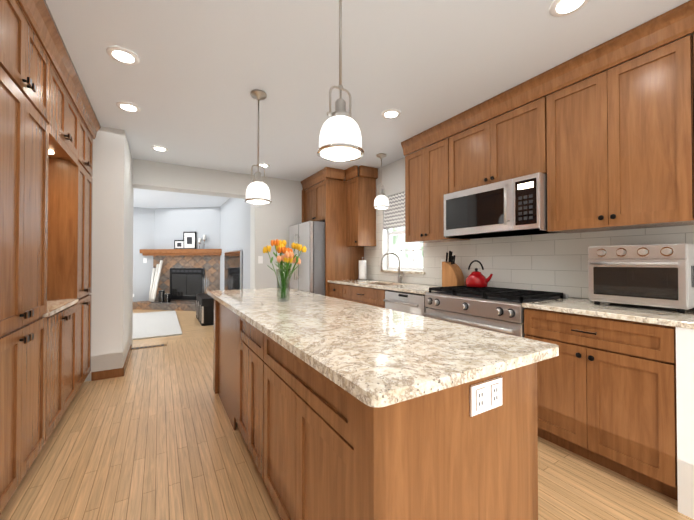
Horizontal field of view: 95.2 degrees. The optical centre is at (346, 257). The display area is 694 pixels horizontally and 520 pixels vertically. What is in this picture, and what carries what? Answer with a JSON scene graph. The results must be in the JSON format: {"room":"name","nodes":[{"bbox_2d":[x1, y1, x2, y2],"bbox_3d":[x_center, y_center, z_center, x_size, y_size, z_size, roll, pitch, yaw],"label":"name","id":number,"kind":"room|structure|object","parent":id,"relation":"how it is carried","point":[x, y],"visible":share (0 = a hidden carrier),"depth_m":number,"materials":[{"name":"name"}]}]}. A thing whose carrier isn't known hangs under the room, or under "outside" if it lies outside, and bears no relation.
{"room":"kitchen","nodes":[
{"label":"kitchen","id":0,"kind":"room"},
{"bbox_2d":[52,60,71,151],"bbox_3d":[-2.181,-1.006,1.961,0.598,0.403,0.525,0,-1,-31],"label":"upper cabinet","id":1,"kind":"object","parent":0,"relation":"attached to","point":[61,101],"depth_m":2.19,"materials":[{"name":"brown wood"}]},
{"bbox_2d":[52,100,83,163],"bbox_3d":[-2.389,-1.002,2.312,0.598,0.403,0.526,0,-1,-31],"label":"upper cabinet","id":2,"kind":"object","parent":0,"relation":"attached to","point":[77,154],"depth_m":2.58,"materials":[{"name":"brown wood"}]},
{"bbox_2d":[84,123,133,381],"bbox_3d":[-3.128,-0.045,3.660,1.010,2.580,1.370,0,-1,-31],"label":"wall","id":3,"kind":"structure","parent":0,"point":[112,269],"depth_m":3.28,"materials":[{"name":"grey paint"}]},
{"bbox_2d":[91,344,131,380],"bbox_3d":[-2.719,1.203,3.706,0.267,0.085,1.082,0,-1,-31],"label":"baseboard","id":4,"kind":"structure","parent":3,"relation":"attached to","point":[107,374],"depth_m":3.26,"materials":[{"name":"brown wood"}]},
{"bbox_2d":[133,207,154,301],"bbox_3d":[-5.673,0.006,8.068,4.190,2.580,0.150,0,-1,-31],"label":"wall","id":5,"kind":"structure","parent":0,"point":[143,228],"depth_m":8.20,"materials":[{"name":"grey paint"}]},
{"bbox_2d":[132,159,302,288],"bbox_3d":[-1.557,-0.027,5.209,3.270,2.580,0.300,0,-1,-31],"label":"wall","id":6,"kind":"structure","parent":0,"point":[278,215],"depth_m":5.11,"materials":[{"name":"grey paint"}]},
{"bbox_2d":[258,256,262,263],"bbox_3d":[-1.399,0.042,5.122,0.075,0.120,0.007,0,-1,-31],"label":"light switch","id":7,"kind":"object","parent":6,"relation":"attached to","point":[260,259],"visible":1,"depth_m":5.12,"materials":[{"name":"white plastic"}]},
{"bbox_2d":[220,198,249,289],"bbox_3d":[-2.704,-0.003,7.307,0.150,2.580,4.480,0,-1,-31],"label":"wall","id":8,"kind":"structure","parent":0,"point":[234,224],"depth_m":6.32,"materials":[{"name":"grey paint"}]},
{"bbox_2d":[224,250,241,289],"bbox_3d":[-2.363,0.343,6.535,0.042,0.930,1.650,0,-1,-31],"label":"mirror","id":9,"kind":"object","parent":8,"relation":"attached to","point":[232,270],"depth_m":6.34,"materials":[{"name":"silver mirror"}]},
{"bbox_2d":[0,309,693,519],"bbox_3d":[-2.061,1.274,3.538,5.820,0.060,11.600,0,-1,-31],"label":"floor","id":10,"kind":"structure","parent":0,"point":[151,434],"depth_m":1.86,"materials":[{"name":"brown wood"}]},
{"bbox_2d":[0,0,31,513],"bbox_3d":[-1.774,0.001,1.259,0.598,2.432,0.400,0,-1,-31],"label":"tall cabinet","id":11,"kind":"object","parent":10,"relation":"on","point":[15,28],"depth_m":1.50,"materials":[{"name":"brown wood"}]},
{"bbox_2d":[24,24,51,475],"bbox_3d":[-1.977,0.005,1.604,0.598,2.432,0.400,0,-1,-31],"label":"tall cabinet","id":12,"kind":"object","parent":10,"relation":"on","point":[46,162],"depth_m":1.82,"materials":[{"name":"brown wood"}]},
{"bbox_2d":[48,304,67,437],"bbox_3d":[-2.181,0.796,1.940,0.598,0.858,0.525,0,-1,-31],"label":"base cabinet","id":13,"kind":"object","parent":10,"relation":"on","point":[59,315],"depth_m":2.19,"materials":[{"name":"brown wood"}]},
{"bbox_2d":[52,300,79,405],"bbox_3d":[-2.389,0.800,2.291,0.598,0.858,0.526,0,-1,-31],"label":"base cabinet","id":14,"kind":"object","parent":10,"relation":"on","point":[73,305],"depth_m":2.55,"materials":[{"name":"brown wood"}]},
{"bbox_2d":[52,120,87,386],"bbox_3d":[-2.573,0.016,2.613,0.598,2.432,0.325,0,-1,-31],"label":"tall cabinet","id":15,"kind":"object","parent":10,"relation":"on","point":[69,180],"depth_m":2.61,"materials":[{"name":"brown wood"}]},
{"bbox_2d":[88,128,95,373],"bbox_3d":[-2.739,0.020,2.893,0.598,2.432,0.325,0,-1,-31],"label":"tall cabinet","id":16,"kind":"object","parent":10,"relation":"on","point":[90,139],"depth_m":3.12,"materials":[{"name":"brown wood"}]},
{"bbox_2d":[132,344,166,349],"bbox_3d":[-2.818,1.251,4.397,0.550,0.006,0.110,0,-1,-31],"label":"floor vent","id":17,"kind":"object","parent":10,"relation":"in","point":[143,347],"visible":0.79,"depth_m":4.43,"materials":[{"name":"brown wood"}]},
{"bbox_2d":[132,310,181,339],"bbox_3d":[-4.571,1.257,5.656,2.750,0.022,2.800,0,-1,-31],"label":"rug","id":18,"kind":"object","parent":10,"relation":"on","point":[146,325],"visible":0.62,"depth_m":5.79,"materials":[{"name":"white fabric"}]},
{"bbox_2d":[133,207,221,310],"bbox_3d":[-4.309,0.003,7.713,2.196,2.578,1.843,0,-1,-31],"label":"fireplace","id":19,"kind":"object","parent":10,"relation":"on","point":[184,273],"visible":0.81,"depth_m":8.13,"materials":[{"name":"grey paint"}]},
{"bbox_2d":[149,260,169,302],"bbox_3d":[-4.769,0.607,8.062,0.478,1.057,0.595,0,-1,-31],"label":"birch logs","id":20,"kind":"object","parent":19,"relation":"on","point":[163,296],"visible":1,"depth_m":8.00,"materials":[{"name":"white wood"}]},
{"bbox_2d":[204,277,206,293],"bbox_3d":[-3.487,0.788,7.841,0.179,0.690,0.179,0,-1,-31],"label":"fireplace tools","id":21,"kind":"object","parent":19,"relation":"on","point":[204,285],"visible":0.5,"depth_m":7.82,"materials":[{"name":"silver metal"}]},
{"bbox_2d":[196,293,213,325],"bbox_3d":[-2.801,1.027,6.384,0.349,0.500,1.054,0,-1,-31],"label":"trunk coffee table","id":22,"kind":"object","parent":10,"relation":"on","point":[205,309],"visible":0.83,"depth_m":5.93,"materials":[{"name":"black"}]},
{"bbox_2d":[289,221,324,295],"bbox_3d":[-0.409,0.368,5.173,0.944,1.790,0.860,0,-1,-31],"label":"fridge","id":23,"kind":"object","parent":10,"relation":"on","point":[308,274],"visible":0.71,"depth_m":4.70,"materials":[{"name":"grey metal"}]},
{"bbox_2d":[301,167,363,295],"bbox_3d":[-0.255,-0.025,5.221,0.706,2.577,0.996,0,-1,-31],"label":"tall cabinet","id":24,"kind":"object","parent":10,"relation":"on","point":[325,201],"visible":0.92,"depth_m":4.82,"materials":[{"name":"brown wood"}]},
{"bbox_2d":[329,283,336,297],"bbox_3d":[0.121,0.814,4.635,0.628,0.884,0.488,0,-1,-31],"label":"base cabinet","id":25,"kind":"object","parent":10,"relation":"on","point":[332,286],"depth_m":4.58,"materials":[{"name":"brown wood"}]},
{"bbox_2d":[337,283,390,307],"bbox_3d":[0.434,0.808,4.106,0.628,0.884,1.002,0,-1,-31],"label":"base cabinet","id":26,"kind":"object","parent":10,"relation":"on","point":[364,295],"depth_m":3.92,"materials":[{"name":"brown wood"}]},
{"bbox_2d":[213,299,537,519],"bbox_3d":[-0.292,0.784,2.027,0.695,0.884,2.589,0,-1,-31],"label":"kitchen island","id":27,"kind":"object","parent":10,"relation":"on","point":[320,446],"visible":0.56,"depth_m":0.99,"materials":[{"name":"brown wood"}]},
{"bbox_2d":[208,288,558,406],"bbox_3d":[-0.306,0.327,2.059,0.783,0.030,2.750,0,-1,-31],"label":"island countertop","id":28,"kind":"structure","parent":27,"relation":"on","point":[370,355],"depth_m":1.09,"materials":[{"name":"stone"}]},
{"bbox_2d":[263,239,306,301],"bbox_3d":[-0.444,0.093,2.282,0.260,0.442,0.285,0,-1,-31],"label":"flower arrangement","id":29,"kind":"object","parent":28,"relation":"on","point":[288,257],"visible":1,"depth_m":2.25,"materials":[{"name":"orange plant"}]},
{"bbox_2d":[383,290,427,316],"bbox_3d":[0.811,0.804,3.379,0.662,0.876,0.617,0,-1,-31],"label":"dishwasher","id":30,"kind":"object","parent":10,"relation":"on","point":[410,303],"visible":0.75,"depth_m":3.20,"materials":[{"name":"grey metal"}]},
{"bbox_2d":[423,286,567,337],"bbox_3d":[1.211,0.758,2.711,0.696,0.952,0.912,0,-1,-31],"label":"range","id":31,"kind":"object","parent":10,"relation":"on","point":[500,310],"visible":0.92,"depth_m":2.49,"materials":[{"name":"silver metal"}]},
{"bbox_2d":[465,260,492,287],"bbox_3d":[1.253,0.155,3.014,0.206,0.257,0.260,0,-1,-31],"label":"kettle","id":32,"kind":"object","parent":31,"relation":"on","point":[476,278],"visible":1,"depth_m":2.97,"materials":[{"name":"red metal"}]},
{"bbox_2d":[524,308,677,500],"bbox_3d":[1.671,0.784,2.011,0.628,0.884,0.744,0,-1,-31],"label":"base cabinet","id":33,"kind":"object","parent":10,"relation":"on","point":[606,392],"depth_m":1.76,"materials":[{"name":"brown wood"}]},
{"bbox_2d":[328,279,693,328],"bbox_3d":[0.986,0.442,3.162,0.645,0.235,3.918,0,-1,-31],"label":"countertop","id":34,"kind":"structure","parent":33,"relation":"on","point":[651,315],"depth_m":1.96,"materials":[{"name":"stone"}]},
{"bbox_2d":[357,257,367,279],"bbox_3d":[0.236,0.168,4.814,0.156,0.350,0.156,0,-1,-31],"label":"paper towel holder","id":35,"kind":"object","parent":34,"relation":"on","point":[362,269],"visible":1,"depth_m":4.76,"materials":[{"name":"white paper"}]},
{"bbox_2d":[381,252,403,282],"bbox_3d":[0.604,0.134,4.168,0.238,0.402,0.246,0,-1,-31],"label":"faucet","id":36,"kind":"object","parent":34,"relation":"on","point":[400,278],"visible":1,"depth_m":4.19,"materials":[{"name":"silver metal"}]},
{"bbox_2d":[442,251,464,286],"bbox_3d":[1.123,0.128,3.352,0.120,0.397,0.200,0,-1,-31],"label":"knife block","id":37,"kind":"object","parent":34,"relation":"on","point":[452,274],"visible":0.98,"depth_m":3.33,"materials":[{"name":"brown wood"}]},
{"bbox_2d":[588,243,693,312],"bbox_3d":[1.840,0.118,1.983,0.357,0.385,0.466,0,-1,-31],"label":"toaster oven","id":38,"kind":"object","parent":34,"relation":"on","point":[657,275],"visible":1,"depth_m":1.86,"materials":[{"name":"silver metal"}]},
{"bbox_2d":[17,0,693,208],"bbox_3d":[-2.061,-1.386,3.568,5.820,0.100,11.600,0,-1,-31],"label":"ceiling","id":39,"kind":"structure","parent":0,"point":[194,77],"depth_m":2.22,"materials":[{"name":"white paint"}]},
{"bbox_2d":[106,46,139,64],"bbox_3d":[-1.498,-1.346,2.123,0.183,0.011,0.183,0,-1,-37],"label":"recessed light","id":40,"kind":"object","parent":39,"relation":"in","point":[120,54],"depth_m":2.11,"materials":[{"name":"white"}]},
{"bbox_2d":[116,102,140,111],"bbox_3d":[-1.951,-1.338,2.831,0.183,0.011,0.183,0,-1,-37],"label":"recessed light","id":41,"kind":"object","parent":39,"relation":"in","point":[126,106],"depth_m":2.82,"materials":[{"name":"white"}]},
{"bbox_2d":[151,146,167,151],"bbox_3d":[-2.288,-1.326,3.875,0.183,0.011,0.183,0,-1,-37],"label":"recessed light","id":42,"kind":"object","parent":39,"relation":"in","point":[159,148],"depth_m":3.85,"materials":[{"name":"white"}]},
{"bbox_2d":[244,90,271,203],"bbox_3d":[-0.730,-0.899,2.607,0.216,0.894,0.216,0,-1,-31],"label":"pendant light","id":43,"kind":"object","parent":39,"relation":"hanging from","point":[257,191],"visible":1,"depth_m":2.56,"materials":[{"name":"white glass"}]},
{"bbox_2d":[259,163,269,166],"bbox_3d":[-1.201,-1.318,4.551,0.183,0.011,0.183,0,-1,-37],"label":"recessed light","id":44,"kind":"object","parent":39,"relation":"in","point":[262,164],"depth_m":4.51,"materials":[{"name":"white"}]},
{"bbox_2d":[317,0,363,161],"bbox_3d":[-0.029,-0.913,1.441,0.216,0.894,0.216,0,-1,-31],"label":"pendant light","id":45,"kind":"object","parent":39,"relation":"hanging from","point":[340,138],"visible":1,"depth_m":1.40,"materials":[{"name":"white glass"}]},
{"bbox_2d":[373,153,389,208],"bbox_3d":[0.447,-0.984,4.115,0.216,0.689,0.216,0,-1,-31],"label":"pendant light","id":46,"kind":"object","parent":39,"relation":"hanging from","point":[381,200],"visible":1,"depth_m":4.07,"materials":[{"name":"white glass"}]},
{"bbox_2d":[381,109,400,118],"bbox_3d":[0.412,-1.337,2.960,0.183,0.011,0.183,0,-1,-37],"label":"recessed light","id":47,"kind":"object","parent":39,"relation":"in","point":[389,113],"depth_m":2.94,"materials":[{"name":"white"}]},
{"bbox_2d":[549,0,588,16],"bbox_3d":[1.187,-1.351,1.688,0.183,0.011,0.183,0,-1,-37],"label":"recessed light","id":48,"kind":"object","parent":39,"relation":"in","point":[559,8],"depth_m":1.70,"materials":[{"name":"white"}]},
{"bbox_2d":[368,157,586,298],"bbox_3d":[1.558,-0.053,3.001,0.150,2.580,6.670,0,-1,-31],"label":"wall","id":49,"kind":"structure","parent":0,"point":[393,178],"depth_m":4.48,"materials":[{"name":"grey paint"}]},
{"bbox_2d":[345,165,377,246],"bbox_3d":[0.200,-0.741,4.765,0.378,1.157,0.375,0,-1,-31],"label":"upper cabinet","id":50,"kind":"object","parent":49,"relation":"attached to","point":[361,212],"depth_m":4.67,"materials":[{"name":"brown wood"}]},
{"bbox_2d":[384,192,404,228],"bbox_3d":[0.748,-0.640,4.266,0.030,0.465,0.800,0,-1,-31],"label":"window shade","id":51,"kind":"object","parent":49,"relation":"attached to","point":[395,215],"visible":0.5,"depth_m":4.38,"materials":[{"name":"fabric"}]},
{"bbox_2d":[380,270,424,273],"bbox_3d":[0.756,0.197,4.261,0.114,0.030,0.900,0,-1,-31],"label":"window sill","id":52,"kind":"structure","parent":49,"relation":"attached to","point":[409,272],"depth_m":4.14,"materials":[{"name":"stone"}]},
{"bbox_2d":[388,227,422,270],"bbox_3d":[0.821,-0.347,4.306,0.055,1.060,0.820,0,-1,-31],"label":"window","id":53,"kind":"structure","parent":49,"relation":"in","point":[401,232],"depth_m":4.41,"materials":[{"name":"white"}]},
{"bbox_2d":[405,136,469,242],"bbox_3d":[0.996,-0.683,3.476,0.318,1.010,0.713,0,-1,-31],"label":"upper cabinet","id":54,"kind":"object","parent":49,"relation":"attached to","point":[425,167],"depth_m":3.42,"materials":[{"name":"brown wood"}]},
{"bbox_2d":[445,100,532,193],"bbox_3d":[1.379,-0.908,2.830,0.318,0.575,0.916,0,-1,-31],"label":"upper cabinet","id":55,"kind":"object","parent":49,"relation":"attached to","point":[500,148],"depth_m":2.73,"materials":[{"name":"brown wood"}]},
{"bbox_2d":[444,172,557,238],"bbox_3d":[1.318,-0.404,2.788,0.453,0.422,0.908,0,-1,-31],"label":"microwave","id":56,"kind":"object","parent":55,"relation":"attached to","point":[517,206],"visible":0.96,"depth_m":2.60,"materials":[{"name":"silver metal"}]},
{"bbox_2d":[364,209,693,298],"bbox_3d":[1.310,-0.218,3.268,0.008,1.082,4.078,0,-1,-31],"label":"tile backsplash","id":57,"kind":"structure","parent":49,"relation":"attached to","point":[555,262],"depth_m":2.77,"materials":[{"name":"white tile"}]},
{"bbox_2d":[533,40,680,232],"bbox_3d":[1.804,-0.699,2.108,0.318,1.010,0.879,0,-1,-31],"label":"upper cabinet","id":58,"kind":"object","parent":49,"relation":"attached to","point":[610,149],"depth_m":2.02,"materials":[{"name":"brown wood"}]},
{"bbox_2d":[669,28,693,225],"bbox_3d":[2.083,-0.704,1.636,0.318,1.010,0.472,0,-1,-31],"label":"upper cabinet","id":59,"kind":"object","parent":49,"relation":"attached to","point":[681,51],"depth_m":1.74,"materials":[{"name":"brown wood"}]},
{"bbox_2d":[676,327,693,518],"bbox_3d":[1.930,0.779,1.578,0.645,0.884,0.258,0,-1,-31],"label":"wall","id":60,"kind":"structure","parent":0,"point":[685,397],"depth_m":1.50,"materials":[{"name":"white paint"}]},
{"label":"outside","id":61,"kind":"structure","parent":0,"visible":0},
{"bbox_2d":[392,227,422,267],"bbox_3d":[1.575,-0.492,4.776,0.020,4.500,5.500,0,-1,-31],"label":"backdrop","id":62,"kind":"structure","parent":61,"point":[407,255],"depth_m":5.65,"materials":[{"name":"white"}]}
]}

